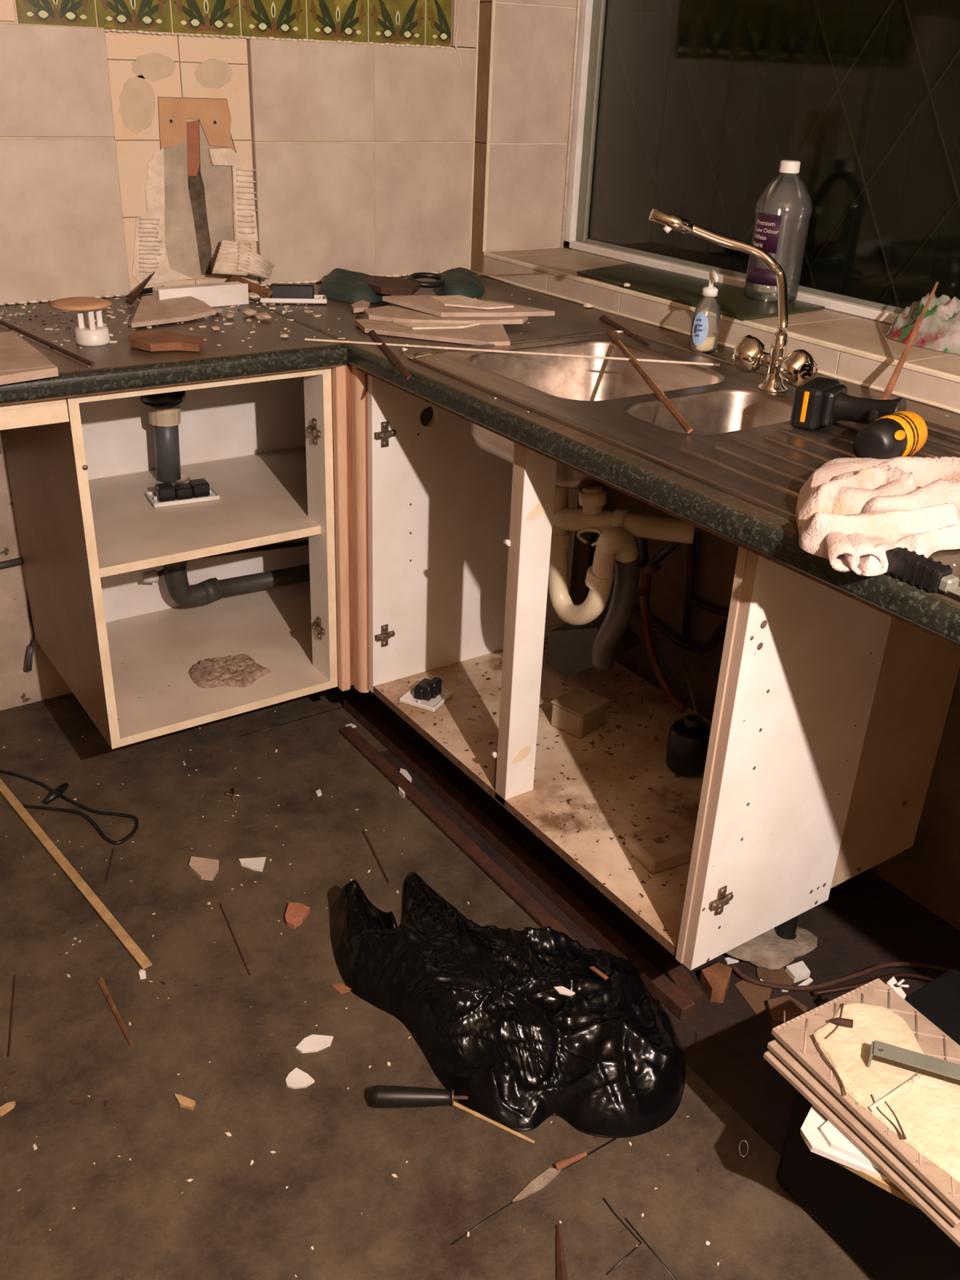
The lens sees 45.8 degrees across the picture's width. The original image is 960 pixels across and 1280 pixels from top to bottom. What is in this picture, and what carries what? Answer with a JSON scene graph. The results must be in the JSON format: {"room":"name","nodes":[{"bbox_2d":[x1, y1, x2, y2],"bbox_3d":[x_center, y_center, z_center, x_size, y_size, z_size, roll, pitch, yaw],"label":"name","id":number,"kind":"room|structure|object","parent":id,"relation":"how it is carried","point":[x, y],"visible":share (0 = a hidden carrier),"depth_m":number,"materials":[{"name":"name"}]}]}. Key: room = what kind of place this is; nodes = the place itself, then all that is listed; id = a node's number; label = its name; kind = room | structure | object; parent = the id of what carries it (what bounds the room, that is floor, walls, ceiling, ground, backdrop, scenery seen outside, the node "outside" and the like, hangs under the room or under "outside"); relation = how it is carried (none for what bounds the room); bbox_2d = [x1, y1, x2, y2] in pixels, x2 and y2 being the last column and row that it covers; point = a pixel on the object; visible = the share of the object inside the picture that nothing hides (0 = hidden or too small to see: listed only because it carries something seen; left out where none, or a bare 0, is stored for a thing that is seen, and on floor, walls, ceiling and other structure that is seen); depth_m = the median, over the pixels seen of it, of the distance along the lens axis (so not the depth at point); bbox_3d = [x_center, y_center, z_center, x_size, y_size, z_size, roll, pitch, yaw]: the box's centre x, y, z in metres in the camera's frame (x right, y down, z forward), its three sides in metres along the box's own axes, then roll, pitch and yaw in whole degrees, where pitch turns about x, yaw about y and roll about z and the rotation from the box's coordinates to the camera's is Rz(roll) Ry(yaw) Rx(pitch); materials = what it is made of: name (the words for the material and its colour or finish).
{"room":"damaged room","nodes":[
{"label":"damaged room","id":0,"kind":"room"},
{"bbox_2d":[0,0,477,710],"bbox_3d":[-1.300,-0.886,2.120,3.600,2.400,0.167,-15,32,-31],"label":"wall","id":1,"kind":"structure","parent":0,"point":[138,138],"depth_m":2.50,"materials":[{"name":"tile"}]},
{"bbox_2d":[0,556,23,568],"bbox_3d":[-1.092,-0.165,2.551,0.129,0.020,0.018,-15,32,-31],"label":"pipe","id":2,"kind":"object","parent":1,"relation":"attached to","point":[19,561],"visible":1,"depth_m":2.56,"materials":[{"name":"grey plastic"}]},
{"bbox_2d":[24,586,34,671],"bbox_3d":[-1.053,-0.050,2.634,0.040,0.268,0.016,-19,34,-36],"label":"cable","id":3,"kind":"object","parent":2,"relation":"hanging from","point":[28,660],"visible":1,"depth_m":2.67,"materials":[{"name":"grey plastic"}]},
{"bbox_2d":[0,367,591,749],"bbox_3d":[-0.383,-0.342,2.604,1.179,0.716,0.598,-15,32,-31],"label":"base cabinet","id":4,"kind":"object","parent":1,"relation":"attached to","point":[88,528],"visible":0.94,"depth_m":2.48,"materials":[{"name":"white laminate"}]},
{"bbox_2d":[146,478,220,507],"bbox_3d":[-0.645,-0.324,2.466,0.142,0.034,0.080,-11,30,-25],"label":"switch plate","id":5,"kind":"object","parent":4,"relation":"on","point":[166,494],"visible":1,"depth_m":2.45,"materials":[{"name":"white plastic"}]},
{"bbox_2d":[88,446,319,568],"bbox_3d":[-0.385,-0.351,2.602,1.142,0.018,0.495,-15,32,-31],"label":"shelf","id":6,"kind":"object","parent":4,"relation":"attached to","point":[262,491],"depth_m":2.41,"materials":[{"name":"laminate"}]},
{"bbox_2d":[140,390,310,606],"bbox_3d":[-0.473,-0.385,2.746,0.655,0.571,0.096,-15,32,-31],"label":"pipe","id":7,"kind":"object","parent":4,"relation":"in","point":[164,411],"visible":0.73,"depth_m":2.66,"materials":[{"name":"grey plastic"}]},
{"bbox_2d":[140,568,164,582],"bbox_3d":[-0.766,-0.152,2.687,0.066,0.036,0.032,-15,32,-31],"label":"valve","id":8,"kind":"object","parent":7,"relation":"attached to","point":[150,576],"visible":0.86,"depth_m":2.67,"materials":[{"name":"silver metal"}]},
{"bbox_2d":[188,653,270,688],"bbox_3d":[-0.557,0.067,2.520,0.164,0.015,0.158,-15,32,-31],"label":"adhesive splat","id":9,"kind":"object","parent":4,"relation":"on","point":[241,670],"visible":1,"depth_m":2.51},
{"bbox_2d":[191,540,308,559],"bbox_3d":[-0.465,-0.248,2.930,0.600,0.059,0.014,-15,32,-31],"label":"tube","id":10,"kind":"object","parent":4,"relation":"attached to","point":[269,547],"visible":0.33,"depth_m":2.87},
{"bbox_2d":[331,363,368,693],"bbox_3d":[-0.270,-0.211,2.364,0.054,0.722,0.060,-15,32,-31],"label":"post","id":11,"kind":"object","parent":4,"relation":"attached to","point":[348,384],"visible":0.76,"depth_m":2.34,"materials":[{"name":"brown wood"}]},
{"bbox_2d":[0,684,959,1279],"bbox_3d":[-0.085,1.149,0.966,3.700,0.081,5.100,-15,32,-31],"label":"floor","id":12,"kind":"structure","parent":0,"point":[463,1173],"depth_m":1.81,"materials":[{"name":"concrete"}]},
{"bbox_2d":[8,974,15,1057],"bbox_3d":[-0.766,0.613,1.863,0.003,0.003,0.184,-6,28,-16],"label":"timber splinter","id":13,"kind":"object","parent":12,"relation":"on","point":[14,984],"visible":1,"depth_m":1.86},
{"bbox_2d":[0,769,138,844],"bbox_3d":[-0.898,0.331,2.385,0.449,0.024,0.107,14,29,21],"label":"cable","id":14,"kind":"object","parent":12,"relation":"on","point":[57,793],"visible":1,"depth_m":2.36,"materials":[{"name":"plastic"}]},
{"bbox_2d":[0,778,151,969],"bbox_3d":[-0.850,0.409,2.249,0.017,0.005,0.844,-19,34,-36],"label":"timber lath","id":15,"kind":"object","parent":12,"relation":"on","point":[128,943],"visible":1,"depth_m":2.16,"materials":[{"name":"wood"}]},
{"bbox_2d":[97,977,132,1046],"bbox_3d":[-0.601,0.613,1.877,0.010,0.009,0.167,-15,32,-31],"label":"timber splinter","id":16,"kind":"object","parent":12,"relation":"on","point":[101,983],"visible":1,"depth_m":1.88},
{"bbox_2d":[174,1093,195,1110],"bbox_3d":[-0.449,0.700,1.722,0.040,0.006,0.014,13,29,20],"label":"chip","id":17,"kind":"object","parent":12,"relation":"on","point":[183,1101],"visible":1,"depth_m":1.72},
{"bbox_2d":[188,856,218,880],"bbox_3d":[-0.541,0.444,2.213,0.067,0.007,0.055,6,27,7],"label":"chip","id":18,"kind":"object","parent":12,"relation":"on","point":[205,868],"visible":1,"depth_m":2.21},
{"bbox_2d":[239,857,266,871],"bbox_3d":[-0.450,0.440,2.234,0.053,0.004,0.042,2,27,-1],"label":"chip","id":19,"kind":"object","parent":12,"relation":"on","point":[257,864],"visible":1,"depth_m":2.23,"materials":[{"name":"white ceramic"}]},
{"bbox_2d":[284,902,310,928],"bbox_3d":[-0.344,0.508,2.102,0.043,0.010,0.059,10,28,14],"label":"chip","id":20,"kind":"object","parent":12,"relation":"on","point":[295,914],"visible":1,"depth_m":2.10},
{"bbox_2d":[285,1067,314,1088],"bbox_3d":[-0.283,0.685,1.767,0.040,0.004,0.036,21,33,32],"label":"chip","id":21,"kind":"object","parent":12,"relation":"on","point":[297,1078],"visible":1,"depth_m":1.77,"materials":[{"name":"white ceramic"}]},
{"bbox_2d":[295,1034,333,1053],"bbox_3d":[-0.266,0.650,1.836,0.062,0.004,0.034,-15,32,-31],"label":"chip","id":22,"kind":"object","parent":12,"relation":"on","point":[313,1042],"visible":1,"depth_m":1.83,"materials":[{"name":"white ceramic"}]},
{"bbox_2d":[330,982,351,994],"bbox_3d":[-0.237,0.595,1.947,0.032,0.004,0.020,24,34,36],"label":"chip","id":23,"kind":"object","parent":12,"relation":"on","point":[340,988],"visible":1,"depth_m":1.94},
{"bbox_2d":[3,711,719,1276],"bbox_3d":[-0.462,0.591,1.938,1.025,0.002,1.966,-15,32,-31],"label":"crumbs","id":24,"kind":"object","parent":12,"relation":"on","point":[228,1134],"visible":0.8,"depth_m":1.80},
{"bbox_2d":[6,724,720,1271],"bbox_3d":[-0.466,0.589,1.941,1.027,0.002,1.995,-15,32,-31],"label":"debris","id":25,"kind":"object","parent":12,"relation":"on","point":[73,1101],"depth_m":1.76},
{"bbox_2d":[369,1084,468,1107],"bbox_3d":[-0.061,0.695,1.736,0.214,0.032,0.032,1,27,-4],"label":"screwdriver","id":26,"kind":"object","parent":12,"relation":"on","point":[380,1095],"visible":0.97,"depth_m":1.72,"materials":[{"name":"black plastic"}]},
{"bbox_2d":[340,725,587,949],"bbox_3d":[-0.003,0.432,2.274,0.030,0.016,1.120,-15,32,-31],"label":"batten","id":27,"kind":"object","parent":12,"relation":"on","point":[524,900],"visible":0.58,"depth_m":2.32,"materials":[{"name":"wood"}]},
{"bbox_2d":[453,1101,534,1143],"bbox_3d":[0.020,0.725,1.710,0.139,0.004,0.004,16,30,25],"label":"timber splinter","id":28,"kind":"object","parent":12,"relation":"on","point":[455,1104],"visible":1,"depth_m":1.71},
{"bbox_2d":[329,871,685,1137],"bbox_3d":[0.035,0.551,1.929,0.430,0.118,0.717,-15,32,-31],"label":"bag","id":29,"kind":"object","parent":12,"relation":"on","point":[482,1005],"visible":1,"depth_m":1.81,"materials":[{"name":"black"}]},
{"bbox_2d":[343,695,695,1020],"bbox_3d":[0.015,0.388,2.346,0.030,0.030,1.200,-15,32,-31],"label":"wood strip","id":30,"kind":"object","parent":12,"relation":"on","point":[660,985],"visible":1,"depth_m":2.23,"materials":[{"name":"wood"}]},
{"bbox_2d":[512,1167,560,1201],"bbox_3d":[0.081,0.776,1.618,0.088,0.004,0.017,-19,34,-36],"label":"scrap","id":31,"kind":"object","parent":12,"relation":"on","point":[544,1179],"visible":1,"depth_m":1.62,"materials":[{"name":"concrete"}]},
{"bbox_2d":[555,1223,568,1279],"bbox_3d":[0.107,0.824,1.524,0.015,0.014,0.089,2,27,-1],"label":"timber splinter","id":32,"kind":"object","parent":12,"relation":"on","point":[561,1268],"visible":1,"depth_m":1.52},
{"bbox_2d":[555,1151,586,1170],"bbox_3d":[0.133,0.756,1.652,0.053,0.008,0.008,-13,31,-27],"label":"chip","id":33,"kind":"object","parent":12,"relation":"on","point":[561,1165],"visible":1,"depth_m":1.65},
{"bbox_2d":[662,960,702,1008],"bbox_3d":[0.351,0.599,1.974,0.035,0.020,0.098,-7,29,-19],"label":"bearer","id":34,"kind":"object","parent":12,"relation":"on","point":[674,971],"visible":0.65,"depth_m":1.97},
{"bbox_2d":[699,962,732,1003],"bbox_3d":[0.406,0.594,1.976,0.049,0.030,0.069,13,29,20],"label":"block","id":35,"kind":"object","parent":12,"relation":"on","point":[714,980],"visible":1,"depth_m":1.96,"materials":[{"name":"wood"}]},
{"bbox_2d":[734,976,771,1015],"bbox_3d":[0.478,0.614,1.972,0.069,0.004,0.070,-15,32,-31],"label":"scrap","id":36,"kind":"object","parent":12,"relation":"on","point":[756,996],"visible":0.94,"depth_m":1.97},
{"bbox_2d":[725,926,817,969],"bbox_3d":[0.520,0.546,2.075,0.185,0.034,0.138,-15,32,-31],"label":"lump","id":37,"kind":"object","parent":12,"relation":"on","point":[767,950],"visible":0.55,"depth_m":2.04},
{"bbox_2d":[367,374,959,970],"bbox_3d":[0.279,0.013,2.157,0.551,0.890,1.036,-15,32,-31],"label":"base cabinet","id":38,"kind":"object","parent":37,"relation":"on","point":[831,708],"visible":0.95,"depth_m":1.96,"materials":[{"name":"white laminate"}]},
{"bbox_2d":[399,676,453,711],"bbox_3d":[-0.115,0.109,2.447,0.086,0.040,0.086,15,30,23],"label":"switch plate","id":39,"kind":"object","parent":38,"relation":"on","point":[428,695],"visible":1,"depth_m":2.44,"materials":[{"name":"white plastic"}]},
{"bbox_2d":[0,275,959,648],"bbox_3d":[-0.187,-0.139,1.388,2.249,0.042,2.750,-15,32,-31],"label":"countertop","id":40,"kind":"structure","parent":38,"relation":"on","point":[117,366],"depth_m":1.97,"materials":[{"name":"green stone"}]},
{"bbox_2d":[0,331,58,385],"bbox_3d":[-0.820,-0.482,1.938,0.129,0.014,0.322,-15,32,-31],"label":"board offcut","id":41,"kind":"object","parent":40,"relation":"on","point":[15,353],"visible":1,"depth_m":1.89,"materials":[{"name":"wood"}]},
{"bbox_2d":[0,397,69,430],"bbox_3d":[-1.040,-0.312,1.753,0.792,0.048,0.018,-15,32,-31],"label":"support rail","id":42,"kind":"object","parent":40,"relation":"attached to","point":[15,415],"visible":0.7,"depth_m":1.92,"materials":[{"name":"wood"}]},
{"bbox_2d":[0,320,93,366],"bbox_3d":[-0.798,-0.544,2.070,0.006,0.008,0.413,-21,35,-38],"label":"rod","id":43,"kind":"object","parent":40,"relation":"on","point":[69,353],"visible":1,"depth_m":2.04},
{"bbox_2d":[48,296,112,346],"bbox_3d":[-0.728,-0.584,2.083,0.112,0.076,0.112,-15,32,-31],"label":"ceiling rose","id":44,"kind":"object","parent":40,"relation":"on","point":[87,333],"visible":1,"depth_m":2.07,"materials":[{"name":"white plastic"}]},
{"bbox_2d":[125,271,154,305],"bbox_3d":[-0.723,-0.754,2.441,0.014,0.048,0.126,9,28,13],"label":"timber splinter","id":45,"kind":"object","parent":40,"relation":"on","point":[133,296],"visible":1,"depth_m":2.42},
{"bbox_2d":[128,330,204,351],"bbox_3d":[-0.575,-0.549,2.089,0.132,0.014,0.110,-1,27,-6],"label":"chunk","id":46,"kind":"object","parent":40,"relation":"on","point":[148,340],"visible":1,"depth_m":2.06,"materials":[{"name":"wood"}]},
{"bbox_2d":[0,285,345,367],"bbox_3d":[-0.671,-0.622,2.242,0.857,0.004,0.577,-15,32,-31],"label":"crumbs","id":47,"kind":"object","parent":40,"relation":"on","point":[266,286],"visible":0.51,"depth_m":2.30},
{"bbox_2d":[131,294,215,327],"bbox_3d":[-0.650,-0.675,2.316,0.190,0.025,0.194,-15,32,-31],"label":"shard","id":48,"kind":"object","parent":40,"relation":"on","point":[150,311],"visible":0.85,"depth_m":2.30},
{"bbox_2d":[152,281,248,306],"bbox_3d":[-0.595,-0.734,2.424,0.198,0.044,0.046,-15,32,-31],"label":"box","id":49,"kind":"object","parent":48,"relation":"on","point":[229,293],"visible":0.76,"depth_m":2.42,"materials":[{"name":"white cardboard"}]},
{"bbox_2d":[235,241,274,279],"bbox_3d":[-0.513,-0.862,2.584,0.111,0.084,0.036,-20,35,-37],"label":"slab","id":50,"kind":"object","parent":40,"relation":"on","point":[259,266],"visible":1,"depth_m":2.58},
{"bbox_2d":[211,240,251,275],"bbox_3d":[-0.557,-0.856,2.551,0.113,0.074,0.046,-15,32,-31],"label":"slab","id":51,"kind":"object","parent":50,"relation":"on","point":[226,260],"visible":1,"depth_m":2.54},
{"bbox_2d":[259,283,327,303],"bbox_3d":[-0.412,-0.765,2.512,0.144,0.040,0.086,-2,27,-8],"label":"switch plate","id":52,"kind":"object","parent":40,"relation":"on","point":[290,293],"visible":0.96,"depth_m":2.50,"materials":[{"name":"white plastic"}]},
{"bbox_2d":[229,275,272,297],"bbox_3d":[-0.508,-0.785,2.521,0.141,0.025,0.018,26,35,38],"label":"scrap","id":53,"kind":"object","parent":52,"relation":"on","point":[253,287],"visible":0.79,"depth_m":2.51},
{"bbox_2d":[318,267,391,302],"bbox_3d":[-0.305,-0.828,2.639,0.174,0.037,0.286,-15,32,-31],"label":"glove","id":54,"kind":"object","parent":40,"relation":"on","point":[340,284],"visible":0.88,"depth_m":2.55,"materials":[{"name":"teal rubber"}]},
{"bbox_2d":[364,275,419,295],"bbox_3d":[-0.201,-0.806,2.584,0.128,0.014,0.154,2,27,-1],"label":"scrap","id":55,"kind":"object","parent":54,"relation":"on","point":[381,284],"visible":0.95,"depth_m":2.54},
{"bbox_2d":[351,300,369,312],"bbox_3d":[-0.259,-0.722,2.461,0.038,0.010,0.094,2,27,-1],"label":"shard","id":56,"kind":"object","parent":40,"relation":"on","point":[357,307],"visible":0.94,"depth_m":2.44},
{"bbox_2d":[355,313,411,379],"bbox_3d":[-0.189,-0.562,2.160,0.011,0.012,0.520,-5,28,-14],"label":"timber lath","id":57,"kind":"object","parent":40,"relation":"on","point":[372,334],"visible":0.88,"depth_m":2.08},
{"bbox_2d":[407,271,445,288],"bbox_3d":[-0.124,-0.840,2.654,0.098,0.026,0.074,-15,32,-31],"label":"ring","id":58,"kind":"object","parent":40,"relation":"on","point":[412,277],"visible":0.88,"depth_m":2.65,"materials":[{"name":"black plastic"}]},
{"bbox_2d":[355,318,510,345],"bbox_3d":[-0.097,-0.617,2.272,0.302,0.009,0.220,-1,27,-6],"label":"shard","id":59,"kind":"object","parent":40,"relation":"on","point":[495,334],"visible":0.69,"depth_m":2.24},
{"bbox_2d":[392,320,479,329],"bbox_3d":[-0.084,-0.640,2.303,0.178,0.004,0.078,-6,28,-16],"label":"flake","id":60,"kind":"object","parent":59,"relation":"on","point":[414,326],"visible":0.76,"depth_m":2.28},
{"bbox_2d":[363,305,528,324],"bbox_3d":[-0.072,-0.668,2.351,0.342,0.009,0.129,3,27,2],"label":"shard","id":61,"kind":"object","parent":59,"relation":"on","point":[388,313],"visible":0.72,"depth_m":2.33},
{"bbox_2d":[382,294,555,316],"bbox_3d":[-0.026,-0.705,2.399,0.345,0.015,0.157,-3,28,-11],"label":"shard","id":62,"kind":"object","parent":61,"relation":"on","point":[425,304],"visible":0.78,"depth_m":2.36},
{"bbox_2d":[430,294,513,309],"bbox_3d":[-0.025,-0.713,2.401,0.125,0.004,0.155,-15,32,-31],"label":"flake","id":63,"kind":"object","parent":62,"relation":"on","point":[459,300],"visible":1,"depth_m":2.38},
{"bbox_2d":[433,266,484,297],"bbox_3d":[-0.050,-0.860,2.724,0.124,0.037,0.253,1,27,-2],"label":"glove","id":64,"kind":"object","parent":40,"relation":"on","point":[460,281],"visible":0.91,"depth_m":2.65,"materials":[{"name":"teal rubber"}]},
{"bbox_2d":[304,337,719,366],"bbox_3d":[0.053,-0.538,2.123,0.780,0.010,0.004,5,27,6],"label":"rod","id":65,"kind":"object","parent":40,"relation":"on","point":[305,339],"visible":0.95,"depth_m":2.12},
{"bbox_2d":[408,329,959,522],"bbox_3d":[0.367,-0.302,1.886,0.532,0.176,1.050,-15,32,-31],"label":"sink","id":66,"kind":"object","parent":40,"relation":"in","point":[743,443],"visible":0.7,"depth_m":1.92,"materials":[{"name":"metal"}]},
{"bbox_2d":[548,484,695,625],"bbox_3d":[0.227,-0.136,1.994,0.272,0.272,0.129,12,29,18],"label":"trap","id":67,"kind":"object","parent":66,"relation":"attached to","point":[616,529],"visible":0.96,"depth_m":1.96,"materials":[{"name":"white plastic"}]},
{"bbox_2d":[591,554,639,671],"bbox_3d":[0.251,-0.048,2.124,0.051,0.310,0.201,1,27,-3],"label":"pipe","id":68,"kind":"object","parent":67,"relation":"attached to","point":[627,575],"visible":0.96,"depth_m":2.06,"materials":[{"name":"grey plastic"}]},
{"bbox_2d":[599,315,650,346],"bbox_3d":[0.299,-0.638,2.347,0.010,0.010,0.268,-5,28,-14],"label":"timber splinter","id":69,"kind":"object","parent":66,"relation":"on","point":[603,318],"visible":0.98,"depth_m":2.37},
{"bbox_2d":[607,328,693,433],"bbox_3d":[0.288,-0.470,2.006,0.010,0.010,0.686,0,27,-5],"label":"timber splinter","id":70,"kind":"object","parent":66,"relation":"on","point":[665,401],"visible":0.88,"depth_m":1.91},
{"bbox_2d":[790,377,927,459],"bbox_3d":[0.555,-0.327,1.693,0.176,0.071,0.248,-15,32,-31],"label":"cordless drill","id":71,"kind":"object","parent":66,"relation":"on","point":[891,431],"visible":0.98,"depth_m":1.69,"materials":[{"name":"black plastic"}]},
{"bbox_2d":[795,456,959,576],"bbox_3d":[0.525,-0.181,1.418,0.245,0.059,0.448,12,28,17],"label":"towel","id":72,"kind":"object","parent":66,"relation":"on","point":[850,512],"visible":1,"depth_m":1.35,"materials":[{"name":"fabric"}]},
{"bbox_2d":[880,281,938,399],"bbox_3d":[0.722,-0.491,1.913,0.012,0.176,0.324,17,30,26],"label":"timber splinter","id":73,"kind":"object","parent":66,"relation":"on","point":[890,386],"visible":0.85,"depth_m":1.90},
{"bbox_2d":[688,269,720,353],"bbox_3d":[0.436,-0.631,2.179,0.049,0.154,0.061,21,32,32],"label":"soap dispenser","id":74,"kind":"object","parent":40,"relation":"on","point":[703,341],"visible":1,"depth_m":2.18,"materials":[{"name":"clear plastic"}]},
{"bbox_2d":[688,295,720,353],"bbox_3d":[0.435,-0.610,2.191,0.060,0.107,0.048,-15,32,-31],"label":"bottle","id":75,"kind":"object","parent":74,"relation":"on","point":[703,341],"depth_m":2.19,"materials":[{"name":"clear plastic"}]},
{"bbox_2d":[648,208,817,392],"bbox_3d":[0.449,-0.585,1.956,0.321,0.276,0.146,18,31,28],"label":"mixer tap","id":76,"kind":"object","parent":40,"relation":"on","point":[798,367],"visible":0.99,"depth_m":1.94,"materials":[{"name":"silver metal"}]},
{"bbox_2d":[732,332,817,392],"bbox_3d":[0.502,-0.476,1.947,0.071,0.095,0.160,-15,32,-31],"label":"tap","id":77,"kind":"object","parent":76,"relation":"on","point":[798,367],"depth_m":1.95,"materials":[{"name":"silver metal"}]},
{"bbox_2d":[885,546,959,596],"bbox_3d":[0.512,-0.054,1.204,0.027,0.027,0.192,-15,32,-31],"label":"chisel","id":78,"kind":"object","parent":40,"relation":"on","point":[926,573],"visible":1,"depth_m":1.23,"materials":[{"name":"black plastic"}]},
{"bbox_2d":[551,685,609,738],"bbox_3d":[0.207,0.151,2.370,0.084,0.060,0.094,24,34,35],"label":"junction box","id":79,"kind":"object","parent":38,"relation":"on","point":[580,711],"visible":1,"depth_m":2.35,"materials":[{"name":"plastic"}]},
{"bbox_2d":[545,616,642,677],"bbox_3d":[0.243,0.013,2.455,0.090,0.160,0.246,-15,32,-31],"label":"pipe boxing","id":80,"kind":"object","parent":38,"relation":"attached to","point":[570,646],"visible":0.65,"depth_m":2.44,"materials":[{"name":"grey wood"}]},
{"bbox_2d":[625,822,692,873],"bbox_3d":[0.313,0.364,1.994,0.086,0.032,0.086,-11,30,-25],"label":"box","id":81,"kind":"object","parent":38,"relation":"in","point":[658,847],"visible":0.97,"depth_m":1.97,"materials":[{"name":"cardboard"}]},
{"bbox_2d":[637,537,688,712],"bbox_3d":[0.373,-0.058,2.321,0.028,0.385,0.195,-15,32,-31],"label":"supply hose","id":82,"kind":"object","parent":38,"relation":"in","point":[647,568],"visible":0.95,"depth_m":2.35,"materials":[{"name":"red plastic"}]},
{"bbox_2d":[665,714,711,777],"bbox_3d":[0.411,0.200,2.223,0.090,0.115,0.090,-15,32,-31],"label":"bottle","id":83,"kind":"object","parent":38,"relation":"on","point":[688,739],"visible":0.87,"depth_m":2.19,"materials":[{"name":"black plastic"}]},
{"bbox_2d":[682,660,697,715],"bbox_3d":[0.458,0.148,2.413,0.006,0.036,0.383,2,27,0],"label":"rod","id":84,"kind":"object","parent":38,"relation":"on","point":[683,661],"visible":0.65,"depth_m":2.48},
{"bbox_2d":[755,965,793,985],"bbox_3d":[0.523,0.593,2.014,0.068,0.006,0.068,-15,32,-31],"label":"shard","id":85,"kind":"object","parent":12,"relation":"on","point":[780,976],"visible":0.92,"depth_m":2.01},
{"bbox_2d":[766,995,807,1028],"bbox_3d":[0.519,0.631,1.924,0.066,0.020,0.066,7,27,10],"label":"scrap","id":86,"kind":"object","parent":12,"relation":"on","point":[775,1007],"visible":0.65,"depth_m":1.92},
{"bbox_2d":[785,960,810,982],"bbox_3d":[0.564,0.588,2.016,0.039,0.016,0.029,-9,29,-22],"label":"block","id":87,"kind":"object","parent":12,"relation":"on","point":[797,971],"visible":1,"depth_m":2.01,"materials":[{"name":"plastic"}]},
{"bbox_2d":[730,961,959,991],"bbox_3d":[0.662,0.591,2.005,0.439,0.022,0.057,0,27,-5],"label":"cable","id":88,"kind":"object","parent":12,"relation":"on","point":[892,964],"visible":0.98,"depth_m":1.99,"materials":[{"name":"rubber"}]},
{"bbox_2d":[776,968,959,1279],"bbox_3d":[0.708,0.734,1.492,0.340,0.244,0.505,-15,32,-31],"label":"tool case","id":89,"kind":"object","parent":12,"relation":"on","point":[890,1237],"visible":0.44,"depth_m":1.52,"materials":[{"name":"plastic"}]},
{"bbox_2d":[800,1105,920,1209],"bbox_3d":[0.463,0.635,1.376,0.187,0.023,0.086,20,32,31],"label":"paper sheet","id":90,"kind":"object","parent":89,"relation":"on","point":[889,1187],"depth_m":1.39,"materials":[{"name":"paper"}]},
{"bbox_2d":[763,977,959,1247],"bbox_3d":[0.546,0.575,1.422,0.240,0.048,0.404,-13,31,-27],"label":"board","id":91,"kind":"object","parent":89,"relation":"on","point":[915,1112],"depth_m":1.42,"materials":[{"name":"wood"}]},
{"bbox_2d":[829,1017,853,1027],"bbox_3d":[0.476,0.503,1.499,0.029,0.011,0.011,7,27,9],"label":"plug","id":92,"kind":"object","parent":91,"relation":"on","point":[844,1022],"visible":1,"depth_m":1.50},
{"bbox_2d":[866,1040,959,1079],"bbox_3d":[0.578,0.541,1.414,0.180,0.025,0.023,12,28,18],"label":"strap","id":93,"kind":"object","parent":91,"relation":"on","point":[895,1053],"visible":1,"depth_m":1.42,"materials":[{"name":"metal"}]},
{"bbox_2d":[886,976,909,999],"bbox_3d":[0.607,0.503,1.649,0.028,0.013,0.039,-15,32,-31],"label":"spacer","id":94,"kind":"object","parent":89,"relation":"on","point":[892,981],"visible":0.93,"depth_m":1.65,"materials":[{"name":"white plastic"}]},
{"bbox_2d":[811,972,936,996],"bbox_3d":[0.723,0.602,1.986,0.296,0.020,0.054,2,27,-1],"label":"cable","id":95,"kind":"object","parent":12,"relation":"on","point":[899,975],"visible":0.72,"depth_m":1.98,"materials":[{"name":"brown rubber"}]},
{"bbox_2d":[468,0,959,930],"bbox_3d":[1.411,-0.307,1.220,0.304,2.400,4.745,-15,32,-31],"label":"wall","id":96,"kind":"structure","parent":0,"point":[525,49],"depth_m":2.64,"materials":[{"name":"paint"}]},
{"bbox_2d":[632,530,728,652],"bbox_3d":[0.454,-0.116,2.543,0.018,0.278,0.365,-15,32,-31],"label":"copper pipework","id":97,"kind":"object","parent":96,"relation":"attached to","point":[683,642],"visible":0.76,"depth_m":2.52,"materials":[{"name":"metal"}]},
{"bbox_2d":[576,262,825,319],"bbox_3d":[0.449,-0.774,2.503,0.252,0.006,0.607,-15,32,-31],"label":"chopping board","id":98,"kind":"object","parent":96,"relation":"on","point":[732,302],"visible":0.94,"depth_m":2.47,"materials":[{"name":"green glass"}]},
{"bbox_2d":[743,160,812,302],"bbox_3d":[0.622,-0.847,2.356,0.117,0.270,0.117,-15,32,-31],"label":"bottle","id":99,"kind":"object","parent":98,"relation":"on","point":[766,228],"visible":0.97,"depth_m":2.35,"materials":[{"name":"clear plastic"}]},
{"bbox_2d":[560,0,904,324],"bbox_3d":[1.052,-0.978,1.744,0.054,1.110,2.842,-15,32,-31],"label":"window","id":100,"kind":"structure","parent":96,"relation":"in","point":[592,15],"depth_m":2.81,"materials":[{"name":"white plastic"}]},
{"bbox_2d":[885,292,959,354],"bbox_3d":[0.872,-0.586,2.085,0.160,0.085,0.261,-15,32,-31],"label":"packet","id":101,"kind":"object","parent":96,"relation":"on","point":[939,330],"visible":0.98,"depth_m":2.07,"materials":[{"name":"plastic"}]},
{"label":"outside","id":102,"kind":"structure","parent":0,"visible":0},
{"bbox_2d":[575,0,959,324],"bbox_3d":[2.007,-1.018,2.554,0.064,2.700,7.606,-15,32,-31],"label":"window pane","id":103,"kind":"object","parent":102,"point":[703,102],"visible":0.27,"depth_m":3.80,"materials":[{"name":"glass"}]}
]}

